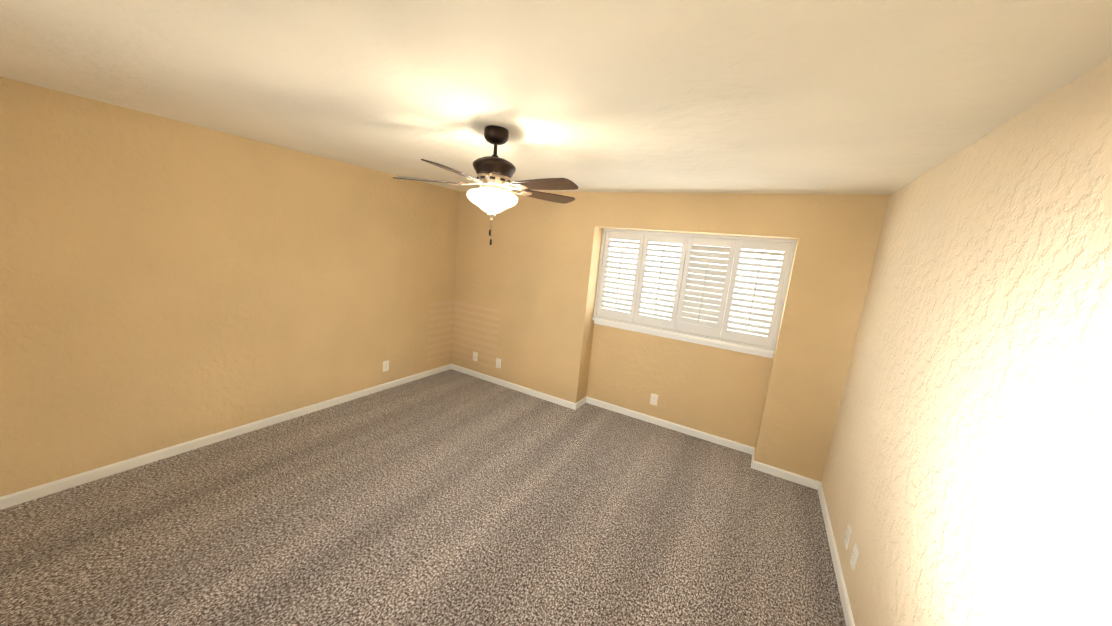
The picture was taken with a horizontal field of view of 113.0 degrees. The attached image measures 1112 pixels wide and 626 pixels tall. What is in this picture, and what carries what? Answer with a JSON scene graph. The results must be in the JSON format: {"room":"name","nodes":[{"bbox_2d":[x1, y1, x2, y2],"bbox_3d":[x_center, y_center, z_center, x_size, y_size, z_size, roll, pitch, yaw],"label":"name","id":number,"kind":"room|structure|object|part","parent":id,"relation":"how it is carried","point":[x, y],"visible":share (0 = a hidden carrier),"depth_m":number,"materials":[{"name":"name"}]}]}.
{"room":"empty bedroom","nodes":[
{"label":"empty bedroom","id":0,"kind":"room"},
{"bbox_2d":[0,77,458,496],"bbox_3d":[-2.481,-0.205,3.317,0.150,2.440,4.110,11,11,29],"label":"wall","id":1,"kind":"structure","parent":0,"point":[165,282],"depth_m":2.70,"materials":[{"name":"beige paint"}]},
{"bbox_2d":[0,364,451,509],"bbox_3d":[-2.474,0.959,3.557,0.014,0.075,3.930,11,11,29],"label":"baseboard","id":2,"kind":"structure","parent":1,"relation":"attached to","point":[23,496],"depth_m":2.84,"materials":[{"name":"white wood"}]},
{"bbox_2d":[383,360,388,371],"bbox_3d":[-1.990,0.621,4.311,0.008,0.125,0.078,11,11,29],"label":"electrical outlet","id":3,"kind":"object","parent":1,"relation":"attached to","point":[385,365],"visible":1,"depth_m":4.31,"materials":[{"name":"white plastic"}]},
{"bbox_2d":[0,369,845,625],"bbox_3d":[-0.550,1.391,2.631,4.662,0.100,4.540,11,11,29],"label":"floor","id":4,"kind":"structure","parent":0,"point":[450,497],"depth_m":2.32,"materials":[{"name":"carpet"}]},
{"bbox_2d":[0,0,1111,194],"bbox_3d":[-0.315,-1.100,2.196,4.662,0.100,4.540,11,11,29],"label":"ceiling","id":5,"kind":"structure","parent":0,"point":[887,97],"depth_m":1.39,"materials":[{"name":"beige paint"}]},
{"bbox_2d":[393,125,577,244],"bbox_3d":[-0.346,-0.706,2.084,1.074,0.640,1.085,11,11,29],"label":"fan","id":6,"kind":"object","parent":5,"relation":"hanging from","point":[491,196],"visible":1,"depth_m":2.02,"materials":[{"name":"brown metal"}]},
{"bbox_3d":[-0.733,-0.760,2.110,0.380,0.006,0.132,5,22,0],"label":"blade","id":7,"kind":"part","parent":6,"relation":"part of","materials":[{"name":"brown wood"}]},
{"bbox_3d":[-0.481,-0.675,1.758,0.132,0.006,0.380,21,14,15],"label":"blade","id":8,"kind":"part","parent":6,"relation":"part of","materials":[{"name":"brown wood"}]},
{"bbox_3d":[-0.382,-0.472,2.153,0.031,0.150,0.021,11,11,29],"label":"chain","id":9,"kind":"part","parent":6,"relation":"part of","materials":[{"name":"brown metal"}]},
{"bbox_3d":[-0.367,-0.637,2.124,0.294,0.130,0.294,11,11,29],"label":"lamp shade","id":10,"kind":"part","parent":6,"relation":"part of","materials":[{"name":"white glass"}]},
{"label":"blade","id":11,"kind":"part","parent":6,"relation":"part of","materials":[{"name":"brown wood"}]},
{"bbox_3d":[-0.053,-0.734,2.325,0.380,0.006,0.132,-2,0,-35],"label":"blade","id":12,"kind":"part","parent":6,"relation":"part of","materials":[{"name":"brown wood"}]},
{"bbox_2d":[451,191,889,481],"bbox_3d":[0.598,-0.066,4.179,4.662,2.440,0.430,11,11,29],"label":"wall","id":13,"kind":"structure","parent":0,"point":[525,291],"depth_m":3.83,"materials":[{"name":"beige paint"}]},
{"bbox_2d":[473,352,477,360],"bbox_3d":[-1.096,0.590,4.991,0.078,0.125,0.008,11,11,29],"label":"electrical outlet","id":14,"kind":"object","parent":13,"relation":"attached to","point":[475,355],"visible":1,"depth_m":4.99,"materials":[{"name":"white plastic"}]},
{"bbox_2d":[496,358,500,367],"bbox_3d":[-0.752,0.656,4.798,0.078,0.125,0.008,11,11,29],"label":"electrical outlet","id":15,"kind":"object","parent":13,"relation":"attached to","point":[498,363],"visible":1,"depth_m":4.79,"materials":[{"name":"white plastic"}]},
{"bbox_2d":[452,364,579,409],"bbox_3d":[-0.620,0.926,4.750,1.984,0.075,0.014,11,11,29],"label":"baseboard","id":16,"kind":"structure","parent":13,"relation":"attached to","point":[559,401],"depth_m":4.65,"materials":[{"name":"white wood"}]},
{"bbox_2d":[650,393,657,405],"bbox_3d":[1.087,0.961,4.087,0.078,0.125,0.008,11,11,29],"label":"electrical outlet","id":17,"kind":"object","parent":13,"relation":"attached to","point":[654,399],"visible":1,"depth_m":4.08,"materials":[{"name":"white plastic"}]},
{"bbox_2d":[584,396,754,455],"bbox_3d":[1.158,1.211,4.073,1.850,0.075,0.014,11,11,29],"label":"baseboard","id":18,"kind":"structure","parent":13,"relation":"attached to","point":[683,429],"depth_m":4.00,"materials":[{"name":"white wood"}]},
{"bbox_2d":[592,317,774,358],"bbox_3d":[1.242,0.237,3.889,1.850,0.080,0.105,11,11,29],"label":"window sill","id":19,"kind":"structure","parent":13,"relation":"attached to","point":[706,341],"depth_m":3.79,"materials":[{"name":"white wood"}]},
{"bbox_2d":[602,239,782,334],"bbox_3d":[1.350,-0.297,3.899,1.850,1.050,0.048,11,11,29],"label":"window","id":20,"kind":"structure","parent":13,"relation":"in","point":[690,284],"depth_m":3.94,"materials":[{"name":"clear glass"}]},
{"bbox_2d":[593,228,796,350],"bbox_3d":[1.294,-0.301,3.798,1.850,1.018,0.063,11,11,29],"label":"window shutters","id":21,"kind":"object","parent":20,"relation":"attached to","point":[689,325],"visible":1,"depth_m":3.70,"materials":[{"name":"white wood"}]},
{"bbox_2d":[751,456,815,488],"bbox_3d":[2.009,1.431,3.276,0.484,0.075,0.014,11,11,29],"label":"baseboard","id":22,"kind":"structure","parent":13,"relation":"attached to","point":[759,466],"depth_m":3.27,"materials":[{"name":"white wood"}]},
{"bbox_2d":[821,56,1111,625],"bbox_3d":[1.401,0.540,1.141,0.150,2.440,4.110,11,11,29],"label":"wall","id":23,"kind":"structure","parent":0,"point":[967,477],"depth_m":1.19,"materials":[{"name":"beige paint"}]},
{"bbox_2d":[816,480,854,625],"bbox_3d":[1.266,1.678,1.460,0.014,0.075,3.930,11,11,29],"label":"baseboard","id":24,"kind":"structure","parent":23,"relation":"attached to","point":[847,611],"depth_m":2.31,"materials":[{"name":"white wood"}]},
{"bbox_2d":[844,524,850,549],"bbox_3d":[1.758,1.353,2.230,0.018,0.125,0.078,11,11,29],"label":"electrical outlet","id":25,"kind":"object","parent":23,"relation":"attached to","point":[847,535],"visible":1,"depth_m":2.22,"materials":[{"name":"white plastic"}]},
{"bbox_2d":[850,544,858,571],"bbox_3d":[1.663,1.363,2.055,0.008,0.125,0.078,11,11,29],"label":"electrical outlet","id":26,"kind":"object","parent":23,"relation":"attached to","point":[854,557],"visible":0.98,"depth_m":2.04,"materials":[{"name":"white plastic"}]},
{"label":"outside","id":27,"kind":"structure","parent":0,"visible":0},
{"bbox_2d":[604,270,775,336],"bbox_3d":[10.335,-0.684,21.714,44.000,0.050,39.550,11,11,29],"label":"ground","id":28,"kind":"structure","parent":27,"point":[672,293],"depth_m":20.15,"materials":[{"name":"beige"}]}
]}

